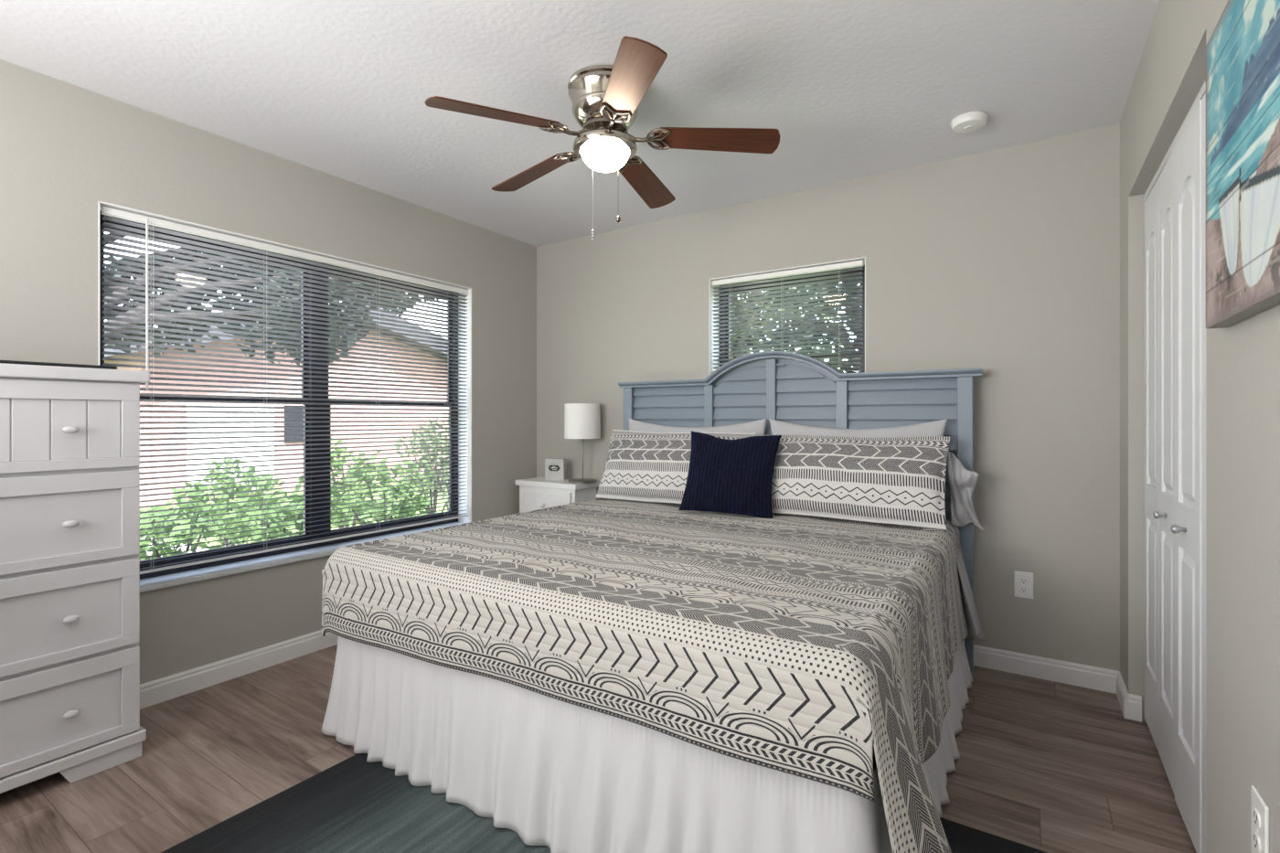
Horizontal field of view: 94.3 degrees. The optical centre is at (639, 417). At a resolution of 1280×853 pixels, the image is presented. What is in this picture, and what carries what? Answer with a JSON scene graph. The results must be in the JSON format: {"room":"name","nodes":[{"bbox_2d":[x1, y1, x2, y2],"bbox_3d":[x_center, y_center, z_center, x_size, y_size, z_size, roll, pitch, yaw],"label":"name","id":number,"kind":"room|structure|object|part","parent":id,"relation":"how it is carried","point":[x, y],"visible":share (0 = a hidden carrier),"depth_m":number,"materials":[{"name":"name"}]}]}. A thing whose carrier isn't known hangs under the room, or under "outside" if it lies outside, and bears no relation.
{"room":"bedroom","nodes":[
{"label":"bedroom","id":0,"kind":"room"},
{"bbox_2d":[104,233,428,365],"bbox_3d":[-5.066,-1.148,6.973,3.552,5.316,4.808,0,0,33],"label":"tree","id":1,"kind":"object","parent":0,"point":[113,234],"visible":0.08,"depth_m":6.60,"materials":[{"name":"green plant"}]},
{"bbox_2d":[0,59,536,684],"bbox_3d":[-2.068,-0.040,2.529,0.185,2.440,4.885,0,0,33],"label":"wall","id":2,"kind":"structure","parent":0,"point":[66,148],"depth_m":2.63,"materials":[{"name":"beige paint"}]},
{"bbox_2d":[139,629,338,709],"bbox_3d":[-2.035,1.133,2.397,0.014,0.095,4.700,0,0,33],"label":"baseboard","id":3,"kind":"structure","parent":2,"relation":"attached to","point":[171,687],"depth_m":2.68,"materials":[{"name":"white paint"}]},
{"bbox_2d":[99,211,458,579],"bbox_3d":[-1.723,-0.076,3.162,0.058,1.523,1.844,0,0,33],"label":"window","id":4,"kind":"structure","parent":2,"relation":"in","point":[101,268],"depth_m":3.12,"materials":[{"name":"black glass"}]},
{"bbox_3d":[-1.990,-0.441,2.778,0.020,0.742,0.844,0,0,33],"label":"sash","id":5,"kind":"part","parent":4,"relation":"part of","materials":[{"name":"glass"}]},
{"bbox_3d":[-1.974,0.268,2.767,0.020,0.745,0.844,0,0,33],"label":"sash","id":6,"kind":"part","parent":4,"relation":"part of","materials":[{"name":"glass"}]},
{"bbox_2d":[101,206,468,574],"bbox_3d":[-1.620,-0.095,3.105,0.044,1.477,1.826,0,0,33],"label":"window blind","id":7,"kind":"object","parent":4,"relation":"attached to","point":[108,211],"visible":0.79,"depth_m":2.86,"materials":[{"name":"white plastic"}]},
{"bbox_3d":[-1.627,-0.820,3.109,0.027,0.028,1.826,0,0,33],"label":"head rail","id":8,"kind":"part","parent":7,"relation":"part of","materials":[{"name":"white plastic"}]},
{"bbox_3d":[-1.627,0.638,3.109,0.020,0.010,1.826,0,0,33],"label":"rail","id":9,"kind":"part","parent":7,"relation":"part of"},
{"bbox_3d":[-1.219,-0.082,3.735,0.029,1.448,0.001,0,0,33],"label":"ladder cord","id":10,"kind":"part","parent":7,"relation":"part of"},
{"bbox_3d":[-1.480,-0.441,3.563,0.020,0.742,0.844,0,0,33],"label":"sash","id":11,"kind":"part","parent":4,"relation":"part of","materials":[{"name":"glass"}]},
{"bbox_3d":[-1.464,0.268,3.552,0.020,0.745,0.844,0,0,33],"label":"sash","id":12,"kind":"part","parent":4,"relation":"part of","materials":[{"name":"glass"}]},
{"bbox_2d":[97,201,471,522],"bbox_3d":[-1.676,-0.069,3.132,0.186,1.548,1.854,0,0,33],"label":"trim","id":13,"kind":"structure","parent":2,"relation":"attached to","point":[468,498],"depth_m":3.86,"materials":[{"name":"white paint"}]},
{"bbox_2d":[139,521,465,592],"bbox_3d":[-1.652,0.696,3.116,0.172,0.022,1.842,0,0,33],"label":"trim","id":14,"kind":"structure","parent":2,"relation":"attached to","point":[171,580],"depth_m":2.79,"materials":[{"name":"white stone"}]},
{"bbox_2d":[0,0,1159,246],"bbox_3d":[-0.358,-1.310,1.318,4.413,0.100,5.090,0,0,33],"label":"ceiling","id":15,"kind":"structure","parent":0,"point":[851,90],"depth_m":2.22,"materials":[{"name":"white paint"}]},
{"bbox_2d":[425,36,780,240],"bbox_3d":[-0.144,-0.965,2.280,1.234,0.590,1.242,0,0,33],"label":"ceiling fan","id":16,"kind":"object","parent":15,"relation":"hanging from","point":[605,100],"visible":1,"depth_m":2.17,"materials":[{"name":"brown wood"}]},
{"bbox_3d":[-0.488,-1.037,2.028,0.468,0.006,0.133,-5,16,-31],"label":"blade","id":17,"kind":"part","parent":16,"relation":"part of","materials":[{"name":"brown wood"}]},
{"bbox_3d":[-0.450,-1.037,2.518,0.468,0.006,0.133,-6,9,40],"label":"blade","id":18,"kind":"part","parent":16,"relation":"part of","materials":[{"name":"brown wood"}]},
{"bbox_3d":[-0.262,-1.057,2.166,0.193,0.043,0.114,-5,16,-31],"label":"blade arm","id":19,"kind":"part","parent":16,"relation":"part of","materials":[{"name":"silver metal"}]},
{"bbox_3d":[-0.248,-1.057,2.345,0.193,0.043,0.114,-6,9,40],"label":"blade arm","id":20,"kind":"part","parent":16,"relation":"part of","materials":[{"name":"silver metal"}]},
{"bbox_3d":[-0.132,-0.977,2.246,0.184,0.078,0.184,0,0,33],"label":"lamp shade","id":21,"kind":"part","parent":16,"relation":"part of","materials":[{"name":"white glass"}]},
{"bbox_3d":[-0.132,-1.031,2.246,0.242,0.048,0.242,0,0,33],"label":"light plate","id":22,"kind":"part","parent":16,"relation":"part of","materials":[{"name":"silver metal"}]},
{"bbox_3d":[-0.097,-1.057,2.098,0.114,0.043,0.193,13,1,-14],"label":"blade arm","id":23,"kind":"part","parent":16,"relation":"part of","materials":[{"name":"silver metal"}]},
{"bbox_3d":[-0.082,-0.747,2.228,0.020,0.025,0.020,0,0,33],"label":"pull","id":24,"kind":"part","parent":16,"relation":"part of","materials":[{"name":"silver metal"}]},
{"bbox_3d":[-0.074,-1.057,2.387,0.114,0.043,0.193,-14,-9,21],"label":"blade arm","id":25,"kind":"part","parent":16,"relation":"part of","materials":[{"name":"silver metal"}]},
{"bbox_3d":[-0.035,-1.037,1.840,0.133,0.006,0.468,13,1,-14],"label":"blade","id":26,"kind":"part","parent":16,"relation":"part of","materials":[{"name":"brown wood"}]},
{"bbox_3d":[0.020,-1.057,2.234,0.193,0.043,0.114,4,-13,5],"label":"blade arm","id":27,"kind":"part","parent":16,"relation":"part of","materials":[{"name":"silver metal"}]},
{"bbox_3d":[0.028,-1.037,2.632,0.133,0.006,0.468,-14,-9,21],"label":"blade","id":28,"kind":"part","parent":16,"relation":"part of","materials":[{"name":"brown wood"}]},
{"bbox_3d":[0.284,-1.037,2.213,0.468,0.006,0.133,4,-13,5],"label":"blade","id":29,"kind":"part","parent":16,"relation":"part of","materials":[{"name":"brown wood"}]},
{"bbox_2d":[950,110,988,133],"bbox_3d":[1.386,-1.240,2.498,0.140,0.040,0.140,0,0,33],"label":"smoke detector","id":30,"kind":"object","parent":15,"relation":"attached to","point":[969,122],"visible":1,"depth_m":2.47,"materials":[{"name":"white plastic"}]},
{"bbox_2d":[0,644,1196,852],"bbox_3d":[-0.376,1.240,1.318,4.343,0.120,5.070,0,0,33],"label":"floor","id":31,"kind":"structure","parent":0,"point":[1048,766],"depth_m":1.97,"materials":[{"name":"brown wood"}]},
{"bbox_2d":[0,362,149,793],"bbox_3d":[-2.100,0.508,1.860,0.441,1.343,0.780,0,0,33],"label":"dresser","id":32,"kind":"object","parent":31,"relation":"on","point":[69,436],"visible":1,"depth_m":1.91,"materials":[{"name":"white paint"}]},
{"bbox_2d":[0,360,117,369],"bbox_3d":[-2.089,-0.170,1.841,0.320,0.012,0.640,0,0,33],"label":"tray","id":33,"kind":"object","parent":32,"relation":"on","point":[1,361],"visible":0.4,"depth_m":1.90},
{"bbox_3d":[-1.944,0.938,1.759,0.018,0.288,0.732,0,0,33],"label":"drawer","id":34,"kind":"part","parent":32,"relation":"part of","materials":[{"name":"white paint"}]},
{"bbox_3d":[-1.944,0.633,1.759,0.018,0.293,0.732,0,0,33],"label":"drawer","id":35,"kind":"part","parent":32,"relation":"part of","materials":[{"name":"white paint"}]},
{"bbox_3d":[-1.944,0.328,1.759,0.018,0.291,0.732,0,0,33],"label":"drawer","id":36,"kind":"part","parent":32,"relation":"part of","materials":[{"name":"white paint"}]},
{"bbox_3d":[-1.944,0.025,1.759,0.018,0.285,0.732,0,0,33],"label":"drawer","id":37,"kind":"part","parent":32,"relation":"part of","materials":[{"name":"white paint"}]},
{"bbox_3d":[-1.828,0.950,1.904,0.034,0.025,0.041,0,0,33],"label":"knob","id":38,"kind":"part","parent":32,"relation":"part of","materials":[{"name":"white paint"}]},
{"bbox_3d":[-1.828,0.645,1.904,0.034,0.025,0.041,0,0,33],"label":"knob","id":39,"kind":"part","parent":32,"relation":"part of","materials":[{"name":"white paint"}]},
{"bbox_3d":[-1.828,0.340,1.904,0.034,0.025,0.041,0,0,33],"label":"knob","id":40,"kind":"part","parent":32,"relation":"part of","materials":[{"name":"white paint"}]},
{"bbox_3d":[-1.828,0.037,1.904,0.034,0.025,0.041,0,0,33],"label":"knob","id":41,"kind":"part","parent":32,"relation":"part of","materials":[{"name":"white paint"}]},
{"bbox_3d":[-2.109,1.108,1.866,0.420,0.040,0.768,0,0,33],"label":"moulding","id":42,"kind":"part","parent":32,"relation":"part of","materials":[{"name":"white paint"}]},
{"bbox_3d":[-1.807,1.153,1.988,0.032,0.055,0.214,0,0,33],"label":"leg","id":43,"kind":"part","parent":32,"relation":"part of","materials":[{"name":"white paint"}]},
{"bbox_2d":[515,477,598,512],"bbox_3d":[-0.578,0.805,4.060,0.535,0.750,0.287,0,0,33],"label":"nightstand","id":44,"kind":"object","parent":31,"relation":"on","point":[536,493],"visible":0.2,"depth_m":3.97,"materials":[{"name":"white paint"}]},
{"bbox_3d":[-0.636,0.583,3.971,0.445,0.195,0.020,0,0,33],"label":"drawer","id":45,"kind":"part","parent":44,"relation":"part of","materials":[{"name":"white paint"}]},
{"bbox_2d":[544,458,565,480],"bbox_3d":[-0.584,0.356,4.082,0.146,0.148,0.030,0,0,21],"label":"block","id":46,"kind":"object","parent":44,"relation":"on","point":[554,468],"visible":1,"depth_m":4.07,"materials":[{"name":"grey wood"}]},
{"bbox_2d":[564,403,600,483],"bbox_3d":[-0.386,0.168,3.978,0.242,0.524,0.242,0,0,33],"label":"table lamp","id":47,"kind":"object","parent":44,"relation":"on","point":[581,421],"visible":1,"depth_m":3.88,"materials":[{"name":"fabric"}]},
{"bbox_3d":[-0.386,0.236,3.978,0.013,0.352,0.013,0,0,33],"label":"stem","id":48,"kind":"part","parent":47,"relation":"part of","materials":[{"name":"metal"}]},
{"bbox_3d":[-0.386,0.022,3.978,0.242,0.232,0.242,0,0,33],"label":"lamp shade","id":49,"kind":"part","parent":47,"relation":"part of","materials":[{"name":"fabric"}]},
{"bbox_2d":[160,753,1047,852],"bbox_3d":[-0.099,1.175,1.472,2.140,0.009,1.520,0,0,33],"label":"area rug","id":50,"kind":"object","parent":31,"relation":"on","point":[356,805],"visible":0.16,"depth_m":1.69,"materials":[{"name":"teal carpet"}]},
{"bbox_2d":[617,351,982,673],"bbox_3d":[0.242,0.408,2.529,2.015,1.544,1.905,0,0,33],"label":"headboard","id":51,"kind":"object","parent":31,"relation":"on","point":[767,385],"visible":0.33,"depth_m":3.16,"materials":[{"name":"blue paint"}]},
{"bbox_3d":[-0.062,0.494,3.810,0.064,1.372,0.070,0,0,33],"label":"post","id":52,"kind":"part","parent":51,"relation":"part of","materials":[{"name":"blue paint"}]},
{"bbox_3d":[0.180,0.280,3.657,0.517,0.936,0.030,0,0,33],"label":"louver panel","id":53,"kind":"part","parent":51,"relation":"part of","materials":[{"name":"blue paint"}]},
{"bbox_3d":[0.575,0.224,3.400,0.334,1.048,0.030,0,0,33],"label":"louver panel","id":54,"kind":"part","parent":51,"relation":"part of","materials":[{"name":"blue paint"}]},
{"bbox_3d":[0.745,0.277,3.315,1.857,1.206,0.020,0,0,33],"label":"headboard","id":55,"kind":"part","parent":51,"relation":"part of","materials":[{"name":"blue paint"}]},
{"bbox_3d":[0.731,-0.278,3.281,2.015,0.172,0.111,0,0,33],"label":"cap moulding","id":56,"kind":"part","parent":51,"relation":"part of","materials":[{"name":"blue paint"}]},
{"bbox_3d":[0.895,0.224,3.192,0.334,1.048,0.030,0,0,33],"label":"louver panel","id":57,"kind":"part","parent":51,"relation":"part of","materials":[{"name":"blue paint"}]},
{"bbox_2d":[872,746,876,768],"bbox_3d":[0.167,0.840,2.510,1.820,0.200,1.790,0,0,33],"label":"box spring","id":58,"kind":"object","parent":51,"relation":"on","point":[873,752],"visible":0.02,"depth_m":1.49,"materials":[{"name":"fabric"}]},
{"bbox_2d":[321,636,973,852],"bbox_3d":[0.125,0.947,2.440,2.077,0.443,1.873,0,0,33],"label":"bed skirt","id":59,"kind":"object","parent":58,"relation":"hanging from","point":[565,777],"visible":0.55,"depth_m":1.60,"materials":[{"name":"white fabric"}]},
{"bbox_3d":[1.290,0.280,2.936,0.510,0.936,0.030,0,0,33],"label":"louver panel","id":60,"kind":"part","parent":51,"relation":"part of","materials":[{"name":"blue paint"}]},
{"bbox_3d":[1.525,0.494,2.778,0.064,1.372,0.070,0,0,33],"label":"post","id":61,"kind":"part","parent":51,"relation":"part of","materials":[{"name":"blue paint"}]},
{"bbox_2d":[536,123,1119,671],"bbox_3d":[1.033,-0.040,3.315,4.158,2.440,0.185,0,0,33],"label":"wall","id":62,"kind":"structure","parent":0,"point":[1005,262],"depth_m":2.81,"materials":[{"name":"beige paint"}]},
{"bbox_2d":[709,256,865,373],"bbox_3d":[0.852,-0.402,3.433,0.910,0.883,0.186,0,0,33],"label":"trim","id":63,"kind":"structure","parent":62,"relation":"attached to","point":[711,301],"depth_m":3.60,"materials":[{"name":"white paint"}]},
{"bbox_2d":[719,264,864,373],"bbox_3d":[0.886,-0.408,3.485,0.900,0.860,0.050,0,0,33],"label":"window","id":64,"kind":"structure","parent":62,"relation":"in","point":[863,266],"depth_m":3.42,"materials":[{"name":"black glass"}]},
{"bbox_2d":[711,260,863,371],"bbox_3d":[0.813,-0.420,3.387,0.881,0.828,0.029,0,0,33],"label":"window blind","id":65,"kind":"object","parent":64,"relation":"attached to","point":[858,263],"visible":0.62,"depth_m":3.35,"materials":[{"name":"white plastic"}]},
{"bbox_3d":[0.812,-0.407,3.387,0.001,0.799,0.029,0,0,33],"label":"ladder cord","id":66,"kind":"part","parent":65,"relation":"part of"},
{"bbox_3d":[0.813,-0.820,3.387,0.881,0.028,0.027,0,0,33],"label":"head rail","id":67,"kind":"part","parent":65,"relation":"part of","materials":[{"name":"white plastic"}]},
{"bbox_3d":[1.081,-0.407,3.212,0.001,0.799,0.029,0,0,33],"label":"ladder cord","id":68,"kind":"part","parent":65,"relation":"part of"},
{"bbox_3d":[0.881,-0.194,3.478,0.836,0.352,0.020,0,0,33],"label":"sash","id":69,"kind":"part","parent":64,"relation":"part of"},
{"bbox_2d":[1013,570,1033,598],"bbox_3d":[1.762,0.768,2.725,0.074,0.120,0.009,0,0,33],"label":"wall outlet","id":70,"kind":"object","parent":62,"relation":"attached to","point":[1023,581],"visible":1,"depth_m":2.72,"materials":[{"name":"white plastic"}]},
{"bbox_2d":[1019,586,1027,592],"bbox_3d":[1.761,0.788,2.724,0.033,0.025,0.004,0,0,33],"label":"receptacle","id":71,"kind":"object","parent":70,"relation":"attached to","point":[1021,589],"depth_m":2.72,"materials":[{"name":"white plastic"}]},
{"bbox_2d":[1019,577,1027,583],"bbox_3d":[1.761,0.748,2.724,0.033,0.025,0.004,0,0,33],"label":"receptacle","id":72,"kind":"object","parent":70,"relation":"attached to","point":[1021,580],"depth_m":2.72,"materials":[{"name":"white plastic"}]},
{"bbox_2d":[973,644,1119,693],"bbox_3d":[0.649,1.133,3.446,3.344,0.095,0.014,0,0,33],"label":"baseboard","id":73,"kind":"structure","parent":62,"relation":"attached to","point":[1079,675],"depth_m":2.67,"materials":[{"name":"white paint"}]},
{"bbox_2d":[922,519,984,639],"bbox_3d":[1.378,0.738,2.603,0.218,0.528,0.360,0,0,33],"label":"sheet","id":74,"kind":"object","parent":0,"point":[973,622],"visible":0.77,"depth_m":2.55,"materials":[{"name":"grey fabric"}]},
{"bbox_2d":[1120,0,1279,852],"bbox_3d":[1.109,-0.040,0.352,0.800,2.440,4.700,0,0,33],"label":"wall","id":75,"kind":"structure","parent":0,"point":[1242,358],"depth_m":1.25,"materials":[{"name":"beige paint"}]},
{"bbox_2d":[1116,672,1141,722],"bbox_3d":[0.781,1.133,0.557,0.054,0.095,4.686,0,0,33],"label":"baseboard","id":76,"kind":"structure","parent":75,"relation":"attached to","point":[1130,704],"depth_m":2.33,"materials":[{"name":"white paint"}]},
{"bbox_2d":[1144,176,1159,753],"bbox_3d":[1.891,0.164,2.170,0.034,1.997,0.294,0,0,33],"label":"door","id":77,"kind":"structure","parent":75,"relation":"in","point":[1152,202],"depth_m":2.17,"materials":[{"name":"white paint"}]},
{"bbox_2d":[1152,146,1174,795],"bbox_3d":[1.713,0.164,1.930,0.068,1.997,0.294,0,0,34],"label":"door","id":78,"kind":"structure","parent":75,"relation":"in","point":[1166,515],"depth_m":1.93,"materials":[{"name":"white paint"}]},
{"bbox_3d":[1.699,0.318,1.939,0.034,0.026,0.026,0,0,34],"label":"knob","id":79,"kind":"part","parent":78,"relation":"part of","materials":[{"name":"silver metal"}]},
{"bbox_2d":[1144,80,1205,200],"bbox_3d":[1.649,-0.858,1.793,0.035,0.025,1.205,0,0,33],"label":"trim","id":80,"kind":"structure","parent":75,"relation":"attached to","point":[1202,90],"depth_m":1.84,"materials":[{"name":"white paint"}]},
{"bbox_2d":[1170,99,1202,852],"bbox_3d":[1.548,0.164,1.681,0.068,1.997,0.294,0,0,32],"label":"door","id":81,"kind":"structure","parent":75,"relation":"in","point":[1187,528],"depth_m":1.65,"materials":[{"name":"white paint"}]},
{"bbox_3d":[1.534,0.318,1.690,0.034,0.026,0.026,0,0,32],"label":"knob","id":82,"kind":"part","parent":81,"relation":"part of","materials":[{"name":"silver metal"}]},
{"bbox_2d":[1202,92,1205,852],"bbox_3d":[1.404,0.164,1.419,0.034,1.997,0.294,0,0,33],"label":"door","id":83,"kind":"structure","parent":75,"relation":"in","point":[1204,95],"depth_m":1.53,"materials":[{"name":"white paint"}]},
{"bbox_2d":[1205,0,1279,328],"bbox_3d":[0.940,-0.465,0.856,0.033,0.570,0.801,0,0,33],"label":"painting","id":84,"kind":"object","parent":75,"relation":"attached to","point":[1242,49],"visible":1,"depth_m":1.00,"materials":[{"name":"fabric"}]},
{"bbox_3d":[0.941,-0.465,0.856,0.032,0.570,0.801,0,0,33],"label":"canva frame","id":85,"kind":"part","parent":84,"relation":"part of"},
{"bbox_2d":[1251,785,1269,852],"bbox_3d":[1.056,0.705,1.013,0.009,0.120,0.074,0,0,33],"label":"wall outlet","id":86,"kind":"object","parent":75,"relation":"attached to","point":[1260,810],"visible":1,"depth_m":1.00,"materials":[{"name":"white plastic"}]},
{"bbox_2d":[1252,832,1260,852],"bbox_3d":[1.054,0.726,1.014,0.004,0.025,0.033,0,0,33],"label":"receptacle","id":87,"kind":"object","parent":86,"relation":"attached to","point":[1256,836],"depth_m":1.01,"materials":[{"name":"white plastic"}]},
{"bbox_2d":[1252,808,1260,828],"bbox_3d":[1.054,0.684,1.014,0.004,0.025,0.033,0,0,33],"label":"receptacle","id":88,"kind":"object","parent":86,"relation":"attached to","point":[1256,812],"depth_m":1.01,"materials":[{"name":"white plastic"}]},
{"label":"outside","id":89,"kind":"structure","parent":0,"visible":0},
{"bbox_2d":[141,535,206,556],"bbox_3d":[-7.405,1.480,4.755,4.400,0.040,5.900,0,0,33],"label":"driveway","id":90,"kind":"structure","parent":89,"point":[183,548],"depth_m":6.60,"materials":[{"name":"white concrete"}]},
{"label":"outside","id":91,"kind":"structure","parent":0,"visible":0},
{"bbox_2d":[139,477,448,549],"bbox_3d":[-8.717,1.600,22.366,51.000,0.200,52.000,0,0,33],"label":"ground","id":92,"kind":"structure","parent":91,"point":[144,509],"depth_m":9.59,"materials":[{"name":"green plant"}]},
{"bbox_2d":[104,302,448,506],"bbox_3d":[-8.349,-0.510,14.493,5.800,4.020,8.600,0,0,33],"label":"house","id":93,"kind":"structure","parent":92,"relation":"on","point":[152,497],"depth_m":11.58,"materials":[{"name":"brick"}]},
{"bbox_3d":[-7.646,0.565,11.144,0.030,1.630,1.450,0,0,33],"label":"garage door","id":94,"kind":"part","parent":93,"relation":"part of","materials":[{"name":"white"}]},
{"bbox_2d":[219,263,438,317],"bbox_3d":[-9.752,-3.257,21.555,8.590,9.525,9.514,0,0,33],"label":"tree","id":95,"kind":"object","parent":92,"relation":"on","point":[235,263],"visible":0.02,"depth_m":20.28,"materials":[{"name":"green plant"}]},
{"bbox_2d":[730,281,842,358],"bbox_3d":[1.565,-1.504,11.926,4.345,6.026,4.519,0,0,-29],"label":"tree","id":96,"kind":"object","parent":92,"relation":"on","point":[841,282],"visible":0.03,"depth_m":11.22,"materials":[{"name":"green plant"}]},
{"bbox_2d":[730,278,861,373],"bbox_3d":[2.975,-1.182,8.018,4.091,5.380,4.231,0,0,33],"label":"tree","id":97,"kind":"object","parent":92,"relation":"on","point":[858,332],"visible":0.05,"depth_m":7.98,"materials":[{"name":"green plant"}]},
{"bbox_3d":[-2.106,1.485,5.842,3.100,0.030,9.500,0,0,33],"label":"garden bed","id":98,"kind":"object","parent":92,"relation":"on","visible":0},
{"bbox_2d":[138,480,240,560],"bbox_3d":[-3.411,0.987,4.297,1.026,1.042,0.848,0,0,33],"label":"shrub","id":99,"kind":"object","parent":98,"relation":"on","point":[162,507],"visible":0.3,"depth_m":4.23,"materials":[{"name":"green plant"}]},
{"bbox_2d":[178,455,278,547],"bbox_3d":[-3.904,0.941,5.725,1.175,1.134,0.800,0,0,33],"label":"shrub","id":100,"kind":"object","parent":98,"relation":"on","point":[236,525],"visible":0.38,"depth_m":5.65,"materials":[{"name":"green plant"}]},
{"bbox_2d":[227,471,354,546],"bbox_3d":[-2.917,0.976,4.869,1.119,1.061,0.873,0,0,33],"label":"shrub","id":101,"kind":"object","parent":98,"relation":"on","point":[254,532],"visible":0.35,"depth_m":4.74,"materials":[{"name":"green plant"}]},
{"bbox_2d":[297,433,392,528],"bbox_3d":[-3.246,0.841,6.707,1.138,1.329,0.711,0,0,13],"label":"shrub","id":102,"kind":"object","parent":98,"relation":"on","point":[333,441],"visible":0.2,"depth_m":6.63,"materials":[{"name":"green plant"}]},
{"bbox_2d":[331,453,438,526],"bbox_3d":[-2.423,0.917,5.639,1.141,1.180,0.768,0,0,33],"label":"shrub","id":103,"kind":"object","parent":98,"relation":"on","point":[372,456],"visible":0.57,"depth_m":5.50,"materials":[{"name":"green plant"}]},
{"bbox_2d":[394,417,448,514],"bbox_3d":[-2.671,0.755,7.663,1.166,1.504,0.834,0,0,33],"label":"shrub","id":104,"kind":"object","parent":98,"relation":"on","point":[446,430],"visible":0.28,"depth_m":7.61,"materials":[{"name":"green plant"}]},
{"bbox_2d":[406,429,448,511],"bbox_3d":[-1.955,0.810,6.376,1.164,1.390,0.863,0,0,33],"label":"shrub","id":105,"kind":"object","parent":98,"relation":"on","point":[414,434],"visible":0.15,"depth_m":6.38,"materials":[{"name":"green plant"}]},
{"bbox_3d":[0.167,0.622,2.510,1.880,0.235,1.830,0,0,33],"label":"mattress","id":106,"kind":"object","parent":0,"visible":0},
{"bbox_2d":[321,498,968,852],"bbox_3d":[0.177,0.740,2.407,2.098,0.532,1.832,0,0,33],"label":"quilt","id":107,"kind":"object","parent":106,"relation":"on","point":[799,645],"visible":0.94,"depth_m":1.65,"materials":[{"name":"beige fabric"}]},
{"bbox_2d":[595,429,757,503],"bbox_3d":[0.178,0.276,3.328,0.930,0.405,0.249,0,0,33],"label":"pillow sham","id":108,"kind":"object","parent":107,"relation":"on","point":[645,466],"visible":0.59,"depth_m":3.33,"materials":[{"name":"white fabric"}]},
{"bbox_2d":[678,430,781,518],"bbox_3d":[0.447,0.276,2.964,0.482,0.412,0.204,0,0,26],"label":"throw pillow","id":109,"kind":"object","parent":107,"relation":"on","point":[732,476],"visible":1,"depth_m":2.91,"materials":[{"name":"fabric"}]},
{"bbox_2d":[756,434,950,530],"bbox_3d":[0.949,0.280,2.827,0.930,0.395,0.245,0,0,33],"label":"pillow sham","id":110,"kind":"object","parent":107,"relation":"on","point":[896,481],"visible":0.79,"depth_m":2.71,"materials":[{"name":"white fabric"}]},
{"bbox_2d":[947,451,984,530],"bbox_3d":[1.460,0.325,2.662,0.147,0.350,0.111,0,0,33],"label":"pillowcase","id":111,"kind":"object","parent":107,"relation":"on","point":[962,482],"visible":1,"depth_m":2.66,"materials":[{"name":"white fabric"}]},
{"bbox_2d":[629,418,766,435],"bbox_3d":[0.298,0.241,3.458,0.900,0.474,0.115,0,0,33],"label":"pillow","id":112,"kind":"object","parent":106,"relation":"on","point":[757,426],"visible":0.22,"depth_m":3.39,"materials":[{"name":"white fabric"}]},
{"bbox_2d":[769,418,947,522],"bbox_3d":[1.053,0.241,2.968,0.860,0.474,0.120,0,0,33],"label":"pillow","id":113,"kind":"object","parent":106,"relation":"on","point":[936,428],"visible":0.23,"depth_m":2.91,"materials":[{"name":"white fabric"}]}
]}

